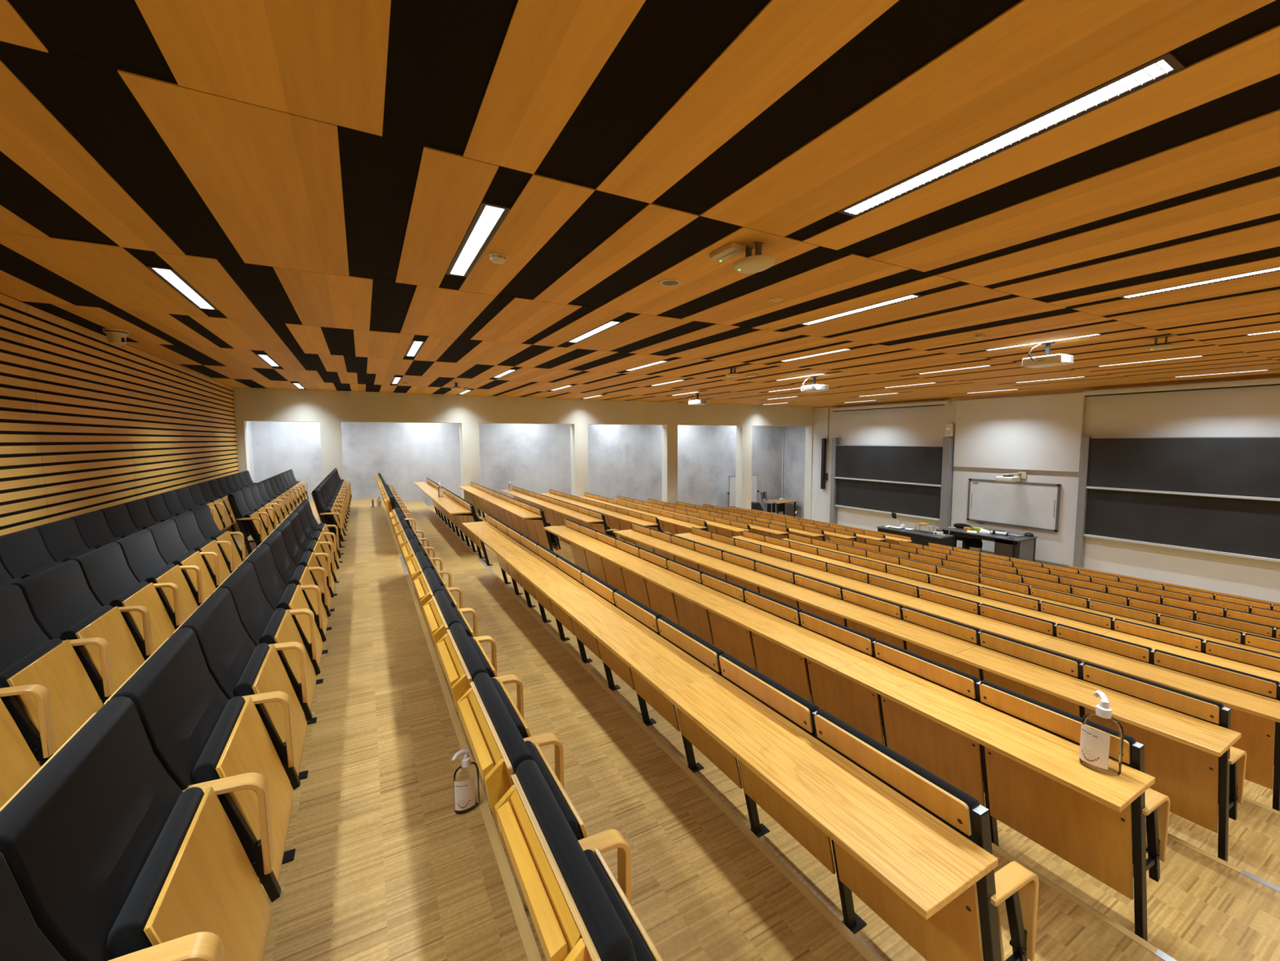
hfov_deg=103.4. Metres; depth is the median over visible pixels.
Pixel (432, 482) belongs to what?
seat
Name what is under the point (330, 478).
cushion
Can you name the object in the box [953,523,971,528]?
bag
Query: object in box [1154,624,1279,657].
desktop
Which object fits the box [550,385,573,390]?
recessed light
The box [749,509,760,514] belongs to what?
seat
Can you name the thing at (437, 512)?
seat
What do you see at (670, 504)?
seat
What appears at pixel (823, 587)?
seat
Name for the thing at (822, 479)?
grille
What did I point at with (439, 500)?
desktop
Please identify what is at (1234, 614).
seat
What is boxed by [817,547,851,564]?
seat
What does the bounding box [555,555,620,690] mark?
seat
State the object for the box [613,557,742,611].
desktop
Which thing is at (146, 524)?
seat cushion
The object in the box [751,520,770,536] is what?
seat
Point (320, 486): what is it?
cushion
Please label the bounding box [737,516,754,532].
seat
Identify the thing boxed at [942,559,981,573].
seat
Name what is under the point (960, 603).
cushion
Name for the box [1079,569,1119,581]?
seat
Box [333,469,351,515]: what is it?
chair
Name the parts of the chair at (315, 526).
seat, armrest, armrest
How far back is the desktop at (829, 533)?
12.30 m
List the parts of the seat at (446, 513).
modesty panel, frame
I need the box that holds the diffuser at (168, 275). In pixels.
[154,267,203,299]
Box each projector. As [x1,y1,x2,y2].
[688,393,707,404]
[800,375,828,392]
[995,471,1026,482]
[1022,341,1074,368]
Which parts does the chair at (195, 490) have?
armrest, seat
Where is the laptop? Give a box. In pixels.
[1008,533,1024,537]
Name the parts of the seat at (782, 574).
backrest, modesty panel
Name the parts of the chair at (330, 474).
armrest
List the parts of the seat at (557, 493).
backrest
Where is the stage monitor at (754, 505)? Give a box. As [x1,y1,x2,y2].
[751,501,764,511]
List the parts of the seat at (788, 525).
backrest, modesty panel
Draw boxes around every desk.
[751,509,911,544]
[940,526,1037,560]
[1068,565,1279,605]
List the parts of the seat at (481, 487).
modesty panel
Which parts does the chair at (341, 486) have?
armrest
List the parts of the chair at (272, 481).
armrest, seat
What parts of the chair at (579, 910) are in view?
backrest, frame, seat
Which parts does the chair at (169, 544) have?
armrest, seat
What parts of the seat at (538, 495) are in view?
backrest, modesty panel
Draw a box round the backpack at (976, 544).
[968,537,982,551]
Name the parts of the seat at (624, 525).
backrest, modesty panel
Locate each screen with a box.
[831,400,950,411]
[1081,377,1279,396]
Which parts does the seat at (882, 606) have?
backrest, modesty panel, frame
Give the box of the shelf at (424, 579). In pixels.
[419,574,429,595]
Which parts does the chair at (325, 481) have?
seat, armrest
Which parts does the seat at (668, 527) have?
backrest, modesty panel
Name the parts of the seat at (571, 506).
backrest, modesty panel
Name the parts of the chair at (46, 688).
armrest, seat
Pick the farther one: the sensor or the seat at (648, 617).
the sensor
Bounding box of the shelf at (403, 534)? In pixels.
[401,532,406,542]
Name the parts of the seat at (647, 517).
backrest, modesty panel, frame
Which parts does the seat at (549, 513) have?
backrest, modesty panel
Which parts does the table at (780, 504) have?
leg, leg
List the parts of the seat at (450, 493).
backrest, modesty panel, frame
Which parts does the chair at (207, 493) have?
armrest, seat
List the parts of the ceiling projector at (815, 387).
socket panel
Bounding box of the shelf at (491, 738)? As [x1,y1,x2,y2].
[468,688,502,765]
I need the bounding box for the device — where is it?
[933,528,942,535]
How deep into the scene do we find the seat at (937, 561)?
8.29 m
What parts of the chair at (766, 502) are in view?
seat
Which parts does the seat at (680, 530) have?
backrest, modesty panel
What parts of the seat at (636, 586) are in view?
backrest, modesty panel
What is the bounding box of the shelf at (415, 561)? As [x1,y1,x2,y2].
[412,557,419,572]
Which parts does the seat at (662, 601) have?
backrest, modesty panel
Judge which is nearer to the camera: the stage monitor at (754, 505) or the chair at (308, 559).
the chair at (308, 559)
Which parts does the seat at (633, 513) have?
backrest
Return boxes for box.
[944,423,955,435]
[963,526,972,530]
[972,526,983,530]
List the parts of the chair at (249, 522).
backrest, frame, armrest, seat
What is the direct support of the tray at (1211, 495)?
on the blackboard at (1211, 495)
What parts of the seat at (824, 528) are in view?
backrest, modesty panel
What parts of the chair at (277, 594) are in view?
armrest, seat, frame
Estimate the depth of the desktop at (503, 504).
9.69 m
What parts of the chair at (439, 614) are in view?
backrest, seat, armrest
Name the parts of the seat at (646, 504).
backrest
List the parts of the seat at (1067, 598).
frame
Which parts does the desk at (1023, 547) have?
drawer, leg, panel, leg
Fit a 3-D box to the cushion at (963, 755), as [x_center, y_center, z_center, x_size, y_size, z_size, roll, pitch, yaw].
[1.545,1.205,2.710,0.172,0.564,0.542,-3,5,-29]
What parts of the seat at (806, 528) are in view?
backrest, modesty panel, frame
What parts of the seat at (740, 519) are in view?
backrest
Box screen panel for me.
[953,392,1084,471]
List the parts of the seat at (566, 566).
backrest, modesty panel, frame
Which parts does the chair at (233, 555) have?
armrest, seat, armrest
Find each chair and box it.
[0,527,62,579]
[0,560,21,587]
[0,584,103,765]
[0,696,271,960]
[0,697,40,808]
[0,852,66,960]
[10,560,145,703]
[33,517,95,562]
[70,542,175,660]
[71,510,121,549]
[98,503,143,537]
[104,627,293,902]
[113,528,198,629]
[123,498,161,528]
[141,493,176,521]
[145,519,216,606]
[160,489,189,515]
[169,511,230,587]
[173,587,306,863]
[174,486,200,510]
[186,484,223,530]
[189,504,245,573]
[196,480,231,528]
[207,479,235,531]
[213,561,315,779]
[215,476,237,534]
[224,475,240,492]
[226,490,267,555]
[231,473,246,489]
[236,471,251,487]
[239,487,274,546]
[239,543,322,724]
[243,470,256,484]
[247,484,279,528]
[255,481,284,524]
[257,529,327,684]
[261,479,288,519]
[266,476,292,514]
[271,520,331,653]
[272,475,296,511]
[276,473,298,506]
[280,471,302,503]
[281,511,334,630]
[284,470,304,501]
[288,469,308,499]
[292,504,337,611]
[296,498,341,595]
[311,487,344,562]
[314,484,345,554]
[319,481,346,547]
[321,479,346,541]
[324,476,347,535]
[326,475,348,530]
[328,473,349,525]
[329,471,350,521]
[331,470,351,518]
[333,467,351,511]
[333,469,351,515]
[375,472,395,495]
[375,474,395,495]
[376,475,397,500]
[377,477,399,502]
[377,479,400,505]
[378,480,402,508]
[379,483,404,512]
[380,485,407,517]
[381,488,409,522]
[382,490,413,529]
[383,493,416,530]
[388,506,430,556]
[391,512,435,566]
[394,519,443,578]
[397,528,452,594]
[401,537,463,614]
[406,551,477,636]
[413,567,497,674]
[422,590,524,719]
[435,622,564,788]
[457,672,631,905]
[494,760,662,960]
[760,491,776,513]
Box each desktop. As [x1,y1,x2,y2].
[413,481,436,490]
[422,488,448,498]
[431,496,457,504]
[439,502,471,514]
[457,485,488,494]
[462,520,537,560]
[475,493,505,502]
[491,501,520,510]
[499,488,533,498]
[505,507,542,519]
[505,555,613,616]
[522,497,557,506]
[537,493,577,502]
[542,525,637,563]
[544,505,577,514]
[563,511,603,523]
[566,501,604,510]
[570,605,719,694]
[578,495,616,504]
[593,508,627,517]
[609,504,648,512]
[613,498,652,507]
[613,528,721,564]
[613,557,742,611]
[614,515,657,526]
[640,512,673,520]
[651,506,684,515]
[662,518,706,528]
[662,675,998,919]
[673,533,789,565]
[684,515,712,522]
[700,560,840,608]
[706,521,749,532]
[711,602,872,672]
[731,535,848,564]
[749,524,788,534]
[773,561,917,604]
[782,537,898,565]
[787,527,823,537]
[817,600,977,657]
[823,530,856,538]
[825,540,940,565]
[835,657,1155,812]
[838,563,978,599]
[856,533,885,540]
[895,564,1028,596]
[897,597,1053,645]
[940,565,1071,594]
[951,645,1241,756]
[968,595,1111,634]
[1024,595,1157,626]
[1035,636,1279,722]
[1071,593,1194,621]
[1102,630,1279,682]
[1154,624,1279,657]
[1194,620,1279,639]
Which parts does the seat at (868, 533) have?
backrest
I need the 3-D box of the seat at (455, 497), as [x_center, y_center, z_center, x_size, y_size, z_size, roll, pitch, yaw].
[-3.228,0.757,9.021,0.606,0.986,0.585,-3,5,-29]
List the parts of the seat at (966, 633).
backrest, modesty panel, frame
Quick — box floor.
[37,497,1279,960]
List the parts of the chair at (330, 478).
armrest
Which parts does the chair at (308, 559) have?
armrest, seat, frame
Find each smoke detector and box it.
[488,251,506,263]
[973,333,985,338]
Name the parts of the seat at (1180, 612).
frame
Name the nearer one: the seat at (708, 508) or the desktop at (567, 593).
the desktop at (567, 593)
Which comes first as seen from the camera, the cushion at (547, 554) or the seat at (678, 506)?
the cushion at (547, 554)
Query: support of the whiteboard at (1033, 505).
attached to the wall at (1247, 411)
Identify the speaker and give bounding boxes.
[658,278,681,286]
[820,438,827,488]
[1023,532,1033,536]
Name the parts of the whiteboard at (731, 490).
frame, frame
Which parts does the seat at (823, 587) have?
backrest, modesty panel, frame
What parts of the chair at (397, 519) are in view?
armrest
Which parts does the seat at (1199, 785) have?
backrest, modesty panel, frame, armrest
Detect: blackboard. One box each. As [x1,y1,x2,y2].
[829,437,954,528]
[1072,436,1279,568]
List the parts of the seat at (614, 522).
backrest, modesty panel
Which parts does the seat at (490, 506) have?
modesty panel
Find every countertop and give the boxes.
[876,524,954,538]
[940,526,1037,542]
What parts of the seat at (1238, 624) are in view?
frame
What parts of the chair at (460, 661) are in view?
backrest, seat, armrest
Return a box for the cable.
[827,407,829,444]
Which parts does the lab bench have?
panel, panel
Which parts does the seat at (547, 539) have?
backrest, modesty panel, seat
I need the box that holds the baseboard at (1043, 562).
[982,550,1068,567]
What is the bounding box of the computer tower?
[955,537,970,549]
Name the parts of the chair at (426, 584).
backrest, seat, armrest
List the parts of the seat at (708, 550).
backrest, modesty panel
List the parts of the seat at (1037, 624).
frame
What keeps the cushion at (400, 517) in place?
on the chair at (397, 519)
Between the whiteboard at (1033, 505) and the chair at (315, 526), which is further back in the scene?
the whiteboard at (1033, 505)
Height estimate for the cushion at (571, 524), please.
0.564 m
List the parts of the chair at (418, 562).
backrest, seat, armrest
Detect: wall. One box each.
[0,292,239,535]
[232,386,813,519]
[246,421,805,518]
[811,376,1279,603]
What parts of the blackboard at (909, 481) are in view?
panel, rail, panel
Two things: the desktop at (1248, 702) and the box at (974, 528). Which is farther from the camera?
the box at (974, 528)
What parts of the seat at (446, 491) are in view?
modesty panel, frame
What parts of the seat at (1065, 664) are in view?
backrest, modesty panel, frame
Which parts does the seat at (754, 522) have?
backrest, modesty panel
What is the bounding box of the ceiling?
[0,0,1279,408]
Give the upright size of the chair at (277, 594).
1.003 m
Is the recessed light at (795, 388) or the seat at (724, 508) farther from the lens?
the seat at (724, 508)
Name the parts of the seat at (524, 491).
backrest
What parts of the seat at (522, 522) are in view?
backrest, modesty panel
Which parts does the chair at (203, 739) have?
backrest, armrest, seat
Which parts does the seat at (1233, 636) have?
frame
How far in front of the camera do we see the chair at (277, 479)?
9.47 m
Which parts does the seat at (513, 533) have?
backrest, modesty panel, frame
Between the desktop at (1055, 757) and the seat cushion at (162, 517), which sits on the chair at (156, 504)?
the seat cushion at (162, 517)
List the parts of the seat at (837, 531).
backrest, frame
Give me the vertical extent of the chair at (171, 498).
1.003 m
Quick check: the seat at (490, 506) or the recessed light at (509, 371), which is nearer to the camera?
the recessed light at (509, 371)
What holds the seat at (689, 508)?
on the floor
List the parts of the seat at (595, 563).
backrest, modesty panel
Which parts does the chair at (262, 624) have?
backrest, armrest, seat, frame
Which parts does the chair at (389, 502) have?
frame, armrest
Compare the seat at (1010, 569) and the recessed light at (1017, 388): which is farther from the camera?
the recessed light at (1017, 388)
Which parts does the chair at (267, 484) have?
armrest, seat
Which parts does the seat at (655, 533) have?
backrest, modesty panel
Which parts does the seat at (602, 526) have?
backrest, frame, modesty panel, armrest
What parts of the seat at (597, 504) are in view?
backrest, modesty panel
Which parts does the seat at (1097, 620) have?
frame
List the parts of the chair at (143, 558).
armrest, seat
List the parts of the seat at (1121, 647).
frame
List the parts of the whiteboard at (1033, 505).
frame, frame, frame, frame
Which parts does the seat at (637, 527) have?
backrest, modesty panel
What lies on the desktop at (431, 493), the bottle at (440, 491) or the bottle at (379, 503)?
the bottle at (440, 491)
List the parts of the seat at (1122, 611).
frame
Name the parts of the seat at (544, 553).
backrest, modesty panel, frame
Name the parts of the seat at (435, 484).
frame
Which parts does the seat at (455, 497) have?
backrest, modesty panel, frame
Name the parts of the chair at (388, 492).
armrest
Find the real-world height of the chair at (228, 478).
1.003 m
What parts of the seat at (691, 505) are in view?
backrest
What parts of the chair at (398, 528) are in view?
armrest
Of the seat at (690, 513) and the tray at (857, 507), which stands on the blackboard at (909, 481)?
the tray at (857, 507)
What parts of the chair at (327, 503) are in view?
armrest, seat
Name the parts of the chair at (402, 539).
seat, armrest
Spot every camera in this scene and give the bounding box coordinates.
[102,328,128,344]
[888,511,905,529]
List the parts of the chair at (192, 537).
armrest, seat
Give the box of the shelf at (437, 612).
[430,599,444,628]
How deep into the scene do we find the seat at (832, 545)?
8.73 m
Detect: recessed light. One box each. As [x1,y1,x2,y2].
[145,265,218,310]
[255,353,280,366]
[291,382,305,388]
[391,376,402,383]
[404,339,425,356]
[445,200,511,277]
[457,389,472,394]
[493,368,516,377]
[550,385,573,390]
[566,320,622,342]
[583,395,602,398]
[624,360,669,370]
[652,379,685,386]
[674,391,701,395]
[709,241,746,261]
[746,373,758,377]
[767,387,800,391]
[775,373,827,380]
[778,347,853,361]
[800,293,923,325]
[836,50,1186,217]
[857,392,900,396]
[884,382,937,387]
[918,364,993,373]
[965,388,1020,393]
[984,333,1104,351]
[1014,376,1087,382]
[1095,355,1205,366]
[1119,266,1279,298]
[1175,369,1269,377]
[1244,330,1279,336]
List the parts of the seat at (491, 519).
backrest, modesty panel, frame, frame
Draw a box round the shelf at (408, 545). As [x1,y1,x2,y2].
[405,542,412,555]
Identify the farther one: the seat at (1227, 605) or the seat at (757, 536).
the seat at (757, 536)
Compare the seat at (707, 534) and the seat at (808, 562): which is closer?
the seat at (808, 562)
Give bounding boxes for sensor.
[768,297,784,302]
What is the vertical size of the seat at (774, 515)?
0.986 m
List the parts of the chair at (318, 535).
armrest, seat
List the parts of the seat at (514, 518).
backrest, modesty panel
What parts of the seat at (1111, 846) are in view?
backrest, modesty panel, frame, armrest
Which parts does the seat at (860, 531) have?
backrest, modesty panel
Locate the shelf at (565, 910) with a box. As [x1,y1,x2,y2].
[510,787,582,955]
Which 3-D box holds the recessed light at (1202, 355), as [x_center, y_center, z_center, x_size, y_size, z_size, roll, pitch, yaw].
[8.059,-1.891,8.035,0.144,0.012,1.240,-3,5,-29]
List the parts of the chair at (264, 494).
armrest, seat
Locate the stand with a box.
[915,522,933,533]
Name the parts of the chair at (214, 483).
armrest, seat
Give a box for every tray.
[835,476,941,486]
[835,504,939,520]
[1084,533,1279,562]
[1086,486,1279,501]
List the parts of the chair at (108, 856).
frame, backrest, armrest, seat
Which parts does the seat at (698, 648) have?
backrest, modesty panel, frame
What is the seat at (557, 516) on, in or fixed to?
on the floor
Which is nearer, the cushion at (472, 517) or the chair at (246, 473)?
the cushion at (472, 517)
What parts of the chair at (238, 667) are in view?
backrest, armrest, seat, frame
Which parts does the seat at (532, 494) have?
backrest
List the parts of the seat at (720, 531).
backrest, modesty panel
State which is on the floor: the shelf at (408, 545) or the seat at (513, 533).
the seat at (513, 533)
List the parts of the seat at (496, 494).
backrest, modesty panel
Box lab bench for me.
[876,524,954,546]
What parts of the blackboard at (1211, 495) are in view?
panel, panel, rail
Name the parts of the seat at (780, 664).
backrest, modesty panel, frame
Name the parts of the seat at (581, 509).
backrest, modesty panel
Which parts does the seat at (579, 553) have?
backrest, modesty panel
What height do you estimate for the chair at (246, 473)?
1.003 m
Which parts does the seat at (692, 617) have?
backrest, modesty panel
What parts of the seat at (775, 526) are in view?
backrest, modesty panel, frame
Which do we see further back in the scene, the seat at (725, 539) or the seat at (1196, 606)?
the seat at (725, 539)
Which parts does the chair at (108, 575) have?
armrest, seat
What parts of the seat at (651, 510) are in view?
backrest, modesty panel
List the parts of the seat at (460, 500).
backrest, modesty panel, frame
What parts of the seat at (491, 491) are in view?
backrest, modesty panel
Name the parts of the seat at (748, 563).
backrest, modesty panel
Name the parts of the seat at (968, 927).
backrest, modesty panel, frame, seat, armrest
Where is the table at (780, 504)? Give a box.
[764,498,799,516]
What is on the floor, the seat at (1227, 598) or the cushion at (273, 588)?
the seat at (1227, 598)
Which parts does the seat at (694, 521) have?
backrest, frame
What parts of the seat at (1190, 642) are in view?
frame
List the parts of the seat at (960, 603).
backrest, frame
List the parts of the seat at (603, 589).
backrest, modesty panel, frame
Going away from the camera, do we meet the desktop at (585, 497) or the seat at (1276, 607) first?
the seat at (1276, 607)
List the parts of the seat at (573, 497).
backrest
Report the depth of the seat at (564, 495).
13.53 m
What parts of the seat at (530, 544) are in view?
backrest, modesty panel, frame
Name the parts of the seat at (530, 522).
backrest, modesty panel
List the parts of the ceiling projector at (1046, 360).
plate, ceiling plate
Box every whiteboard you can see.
[727,474,759,507]
[966,478,1061,532]
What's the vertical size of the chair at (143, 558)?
1.003 m
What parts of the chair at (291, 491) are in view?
armrest, seat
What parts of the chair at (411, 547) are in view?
backrest, seat, armrest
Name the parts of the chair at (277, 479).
armrest, seat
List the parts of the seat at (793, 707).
backrest, modesty panel, frame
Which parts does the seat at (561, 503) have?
backrest, modesty panel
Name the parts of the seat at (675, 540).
backrest, modesty panel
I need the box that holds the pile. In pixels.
[979,528,990,533]
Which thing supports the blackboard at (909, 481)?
attached to the wall at (1247, 411)
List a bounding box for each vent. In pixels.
[819,385,827,389]
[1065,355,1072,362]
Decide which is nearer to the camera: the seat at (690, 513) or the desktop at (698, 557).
the desktop at (698, 557)
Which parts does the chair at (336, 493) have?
armrest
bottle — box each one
[376,495,382,506]
[438,482,443,497]
[452,749,479,813]
[1079,690,1124,775]
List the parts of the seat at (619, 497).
backrest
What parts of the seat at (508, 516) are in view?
backrest, modesty panel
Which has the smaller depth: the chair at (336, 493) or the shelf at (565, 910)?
the shelf at (565, 910)
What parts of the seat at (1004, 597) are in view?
frame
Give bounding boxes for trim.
[383,505,542,960]
[429,508,879,960]
[475,512,1176,960]
[556,535,1279,892]
[781,426,783,514]
[1242,796,1279,814]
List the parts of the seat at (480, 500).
modesty panel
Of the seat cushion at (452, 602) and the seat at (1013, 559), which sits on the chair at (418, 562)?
the seat cushion at (452, 602)
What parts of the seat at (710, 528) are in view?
backrest, modesty panel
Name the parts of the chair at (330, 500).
frame, seat, armrest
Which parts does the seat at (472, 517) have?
backrest, modesty panel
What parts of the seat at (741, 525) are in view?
modesty panel, backrest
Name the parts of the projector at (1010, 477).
arm, wall plate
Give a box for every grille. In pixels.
[662,280,678,284]
[820,439,824,487]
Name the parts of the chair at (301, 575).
armrest, seat, frame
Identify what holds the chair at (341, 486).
on the floor
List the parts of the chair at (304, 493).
seat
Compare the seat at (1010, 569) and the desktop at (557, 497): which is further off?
the desktop at (557, 497)
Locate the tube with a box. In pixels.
[991,530,1008,535]
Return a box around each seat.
[425,477,441,517]
[428,479,444,520]
[431,480,448,524]
[433,482,452,528]
[436,484,456,531]
[440,486,460,536]
[444,488,466,541]
[448,491,471,546]
[452,493,478,551]
[452,500,492,565]
[457,497,484,558]
[470,481,485,518]
[474,483,485,513]
[478,484,489,514]
[483,487,495,517]
[485,513,523,595]
[488,488,501,520]
[493,491,507,524]
[495,519,535,608]
[499,493,514,528]
[506,496,521,533]
[506,526,551,622]
[511,485,519,500]
[513,498,529,537]
[515,487,524,502]
[520,534,569,640]
[521,488,531,505]
[521,502,547,543]
[526,505,560,551]
[528,490,537,507]
[534,493,548,522]
[536,543,592,662]
[542,495,555,525]
[548,488,555,494]
[549,497,564,525]
[555,490,563,497]
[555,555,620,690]
[558,500,571,526]
[561,493,569,498]
[564,519,590,573]
[567,502,582,524]
[569,494,578,501]
[577,497,586,503]
[577,506,592,528]
[578,524,607,582]
[581,570,656,725]
[583,492,591,497]
[586,498,595,506]
[587,510,619,538]
[591,493,599,499]
[595,501,609,526]
[595,531,627,595]
[599,496,608,502]
[604,504,625,541]
[607,497,617,504]
[613,590,703,772]
[615,538,651,608]
[616,500,626,506]
[616,506,635,545]
[617,495,626,501]
[625,497,634,502]
[626,502,637,509]
[628,510,642,545]
[631,523,654,552]
[633,499,643,505]
[636,505,648,512]
[638,547,679,625]
[641,513,671,533]
[642,501,653,507]
[647,498,656,503]
[648,507,663,530]
[649,528,675,560]
[652,503,664,510]
[656,500,666,505]
[657,616,769,837]
[660,511,677,534]
[662,506,675,512]
[665,502,675,507]
[666,558,714,645]
[671,534,699,569]
[673,514,691,533]
[674,508,687,515]
[675,501,685,506]
[675,504,686,510]
[685,502,696,508]
[685,506,697,512]
[687,511,701,518]
[688,517,707,533]
[690,527,712,539]
[694,542,727,580]
[695,504,706,510]
[697,508,710,515]
[700,514,717,533]
[701,572,758,671]
[702,503,712,507]
[706,506,717,512]
[709,511,723,518]
[711,532,736,546]
[712,505,723,510]
[715,516,733,537]
[716,509,729,515]
[719,653,866,933]
[722,514,737,521]
[722,551,759,593]
[723,507,734,512]
[728,506,738,510]
[728,511,742,517]
[730,520,751,536]
[733,509,746,514]
[734,538,762,553]
[737,507,749,511]
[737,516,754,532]
[742,514,755,520]
[742,530,765,542]
[744,588,813,703]
[746,511,758,516]
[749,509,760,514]
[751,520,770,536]
[755,516,770,523]
[755,560,799,608]
[758,514,772,519]
[760,511,773,516]
[760,545,792,561]
[764,535,791,548]
[768,523,789,538]
[770,519,786,526]
[771,516,786,522]
[772,514,786,519]
[785,516,799,521]
[786,519,801,525]
[786,522,804,536]
[787,533,812,544]
[789,541,818,555]
[791,553,828,572]
[794,573,847,626]
[799,519,813,524]
[800,521,817,528]
[800,610,887,746]
[803,525,826,541]
[811,537,838,550]
[813,521,830,527]
[813,708,1039,960]
[817,524,835,541]
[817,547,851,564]
[826,563,870,584]
[828,535,853,546]
[829,524,846,530]
[835,528,857,541]
[837,543,867,557]
[842,587,906,649]
[846,527,865,542]
[849,555,888,573]
[853,540,880,552]
[864,530,885,542]
[865,537,890,547]
[866,550,900,564]
[868,573,919,598]
[874,639,1007,852]
[880,546,910,558]
[886,564,930,583]
[890,542,917,553]
[897,540,924,549]
[899,557,937,573]
[902,606,983,680]
[909,552,943,565]
[917,548,947,559]
[919,586,981,631]
[923,545,951,554]
[928,542,953,550]
[929,574,981,596]
[937,565,981,583]
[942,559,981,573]
[946,554,981,566]
[951,550,981,560]
[953,546,980,555]
[979,630,1084,718]
[979,680,1169,947]
[980,551,1010,560]
[980,555,1013,566]
[980,560,1017,573]
[980,566,1023,583]
[980,575,1031,595]
[980,586,1041,612]
[980,603,1057,637]
[1010,556,1043,567]
[1013,561,1050,573]
[1017,568,1060,582]
[1022,575,1072,594]
[1030,586,1089,608]
[1040,600,1115,630]
[1043,563,1079,573]
[1050,568,1092,582]
[1056,623,1154,664]
[1060,576,1107,592]
[1072,586,1129,606]
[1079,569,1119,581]
[1083,662,1246,862]
[1089,599,1159,625]
[1091,576,1138,591]
[1107,585,1163,604]
[1114,618,1205,653]
[1120,577,1164,590]
[1129,597,1196,621]
[1137,585,1191,601]
[1154,648,1279,811]
[1160,614,1244,644]
[1162,595,1226,617]
[1164,585,1215,599]
[1191,595,1251,613]
[1196,611,1275,638]
[1205,640,1279,672]
[1215,594,1273,609]
[1226,608,1279,627]
[1244,632,1279,653]
[1251,606,1279,618]
[1272,604,1279,611]
[1275,627,1279,639]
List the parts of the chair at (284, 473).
armrest, seat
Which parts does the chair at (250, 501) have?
armrest, seat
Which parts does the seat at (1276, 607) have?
backrest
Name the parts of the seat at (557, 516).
backrest, modesty panel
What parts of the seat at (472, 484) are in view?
modesty panel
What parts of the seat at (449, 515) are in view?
modesty panel, frame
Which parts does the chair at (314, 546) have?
armrest, seat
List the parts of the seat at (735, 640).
backrest, modesty panel, frame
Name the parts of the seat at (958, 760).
backrest, modesty panel, frame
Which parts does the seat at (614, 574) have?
backrest, modesty panel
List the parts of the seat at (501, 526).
backrest, modesty panel, frame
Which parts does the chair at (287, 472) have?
armrest, seat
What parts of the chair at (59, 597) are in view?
armrest, seat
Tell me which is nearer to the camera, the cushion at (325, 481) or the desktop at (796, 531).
the cushion at (325, 481)
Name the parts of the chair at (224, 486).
frame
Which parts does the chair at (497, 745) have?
backrest, seat, armrest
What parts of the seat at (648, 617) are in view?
backrest, modesty panel, frame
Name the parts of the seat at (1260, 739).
backrest, modesty panel, frame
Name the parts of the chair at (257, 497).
armrest, seat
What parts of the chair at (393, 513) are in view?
armrest, armrest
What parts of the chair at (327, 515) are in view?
backrest, armrest, seat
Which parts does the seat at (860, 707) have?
backrest, modesty panel, frame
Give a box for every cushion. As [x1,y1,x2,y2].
[0,560,12,583]
[0,577,21,587]
[0,584,49,672]
[0,638,62,754]
[0,696,182,960]
[10,560,102,639]
[21,560,62,579]
[60,604,112,700]
[62,547,95,562]
[70,542,138,606]
[94,537,121,549]
[106,786,204,959]
[109,581,148,607]
[110,627,228,790]
[113,528,167,582]
[120,528,143,537]
[142,520,161,528]
[145,519,188,564]
[145,563,175,583]
[160,515,176,521]
[169,511,206,551]
[172,549,195,565]
[175,509,189,515]
[177,587,256,700]
[186,484,207,505]
[188,505,200,510]
[189,504,220,539]
[191,696,245,784]
[192,538,213,551]
[196,480,215,501]
[199,501,211,506]
[207,479,223,497]
[209,497,220,502]
[209,529,226,541]
[215,476,231,494]
[217,561,274,646]
[227,490,250,537]
[234,642,269,696]
[239,487,257,511]
[243,543,287,610]
[244,510,259,544]
[247,484,264,506]
[253,505,262,511]
[255,481,270,502]
[259,608,285,644]
[260,529,296,586]
[261,479,275,498]
[261,501,269,507]
[266,476,279,495]
[272,475,284,492]
[274,520,303,567]
[276,473,287,489]
[276,582,297,609]
[280,471,291,487]
[284,470,293,484]
[284,511,310,553]
[288,469,297,483]
[288,564,305,585]
[292,504,314,541]
[297,551,311,567]
[298,498,319,532]
[305,539,316,552]
[311,487,330,528]
[311,529,320,541]
[315,522,324,531]
[316,484,329,506]
[319,481,331,502]
[321,479,333,498]
[324,476,334,496]
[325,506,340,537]
[326,475,336,493]
[328,473,337,489]
[328,501,333,506]
[329,471,338,488]
[331,470,339,484]
[333,467,341,481]
[333,469,340,483]
[387,493,395,506]
[394,506,401,514]
[396,512,406,521]
[400,519,409,529]
[404,528,415,540]
[408,537,422,555]
[414,536,421,545]
[415,551,431,570]
[419,545,426,555]
[422,567,443,595]
[425,555,434,568]
[431,568,444,586]
[434,590,461,629]
[441,585,455,607]
[449,622,488,680]
[453,607,471,636]
[464,500,479,521]
[468,635,493,677]
[473,672,534,773]
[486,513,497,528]
[490,677,527,737]
[496,519,510,536]
[507,526,524,545]
[521,534,539,555]
[524,740,582,839]
[530,505,551,537]
[537,543,559,568]
[546,522,556,546]
[557,555,585,586]
[564,519,581,532]
[579,524,598,539]
[582,570,618,607]
[583,848,654,960]
[590,510,609,535]
[596,531,624,579]
[615,590,662,635]
[642,513,662,531]
[658,616,724,675]
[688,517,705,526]
[720,653,819,737]
[875,639,983,782]
[920,586,980,614]
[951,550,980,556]
[979,680,1136,863]
[1010,556,1042,564]
[1013,561,1050,569]
[1083,662,1223,804]
[1091,576,1137,586]
[1164,585,1214,595]

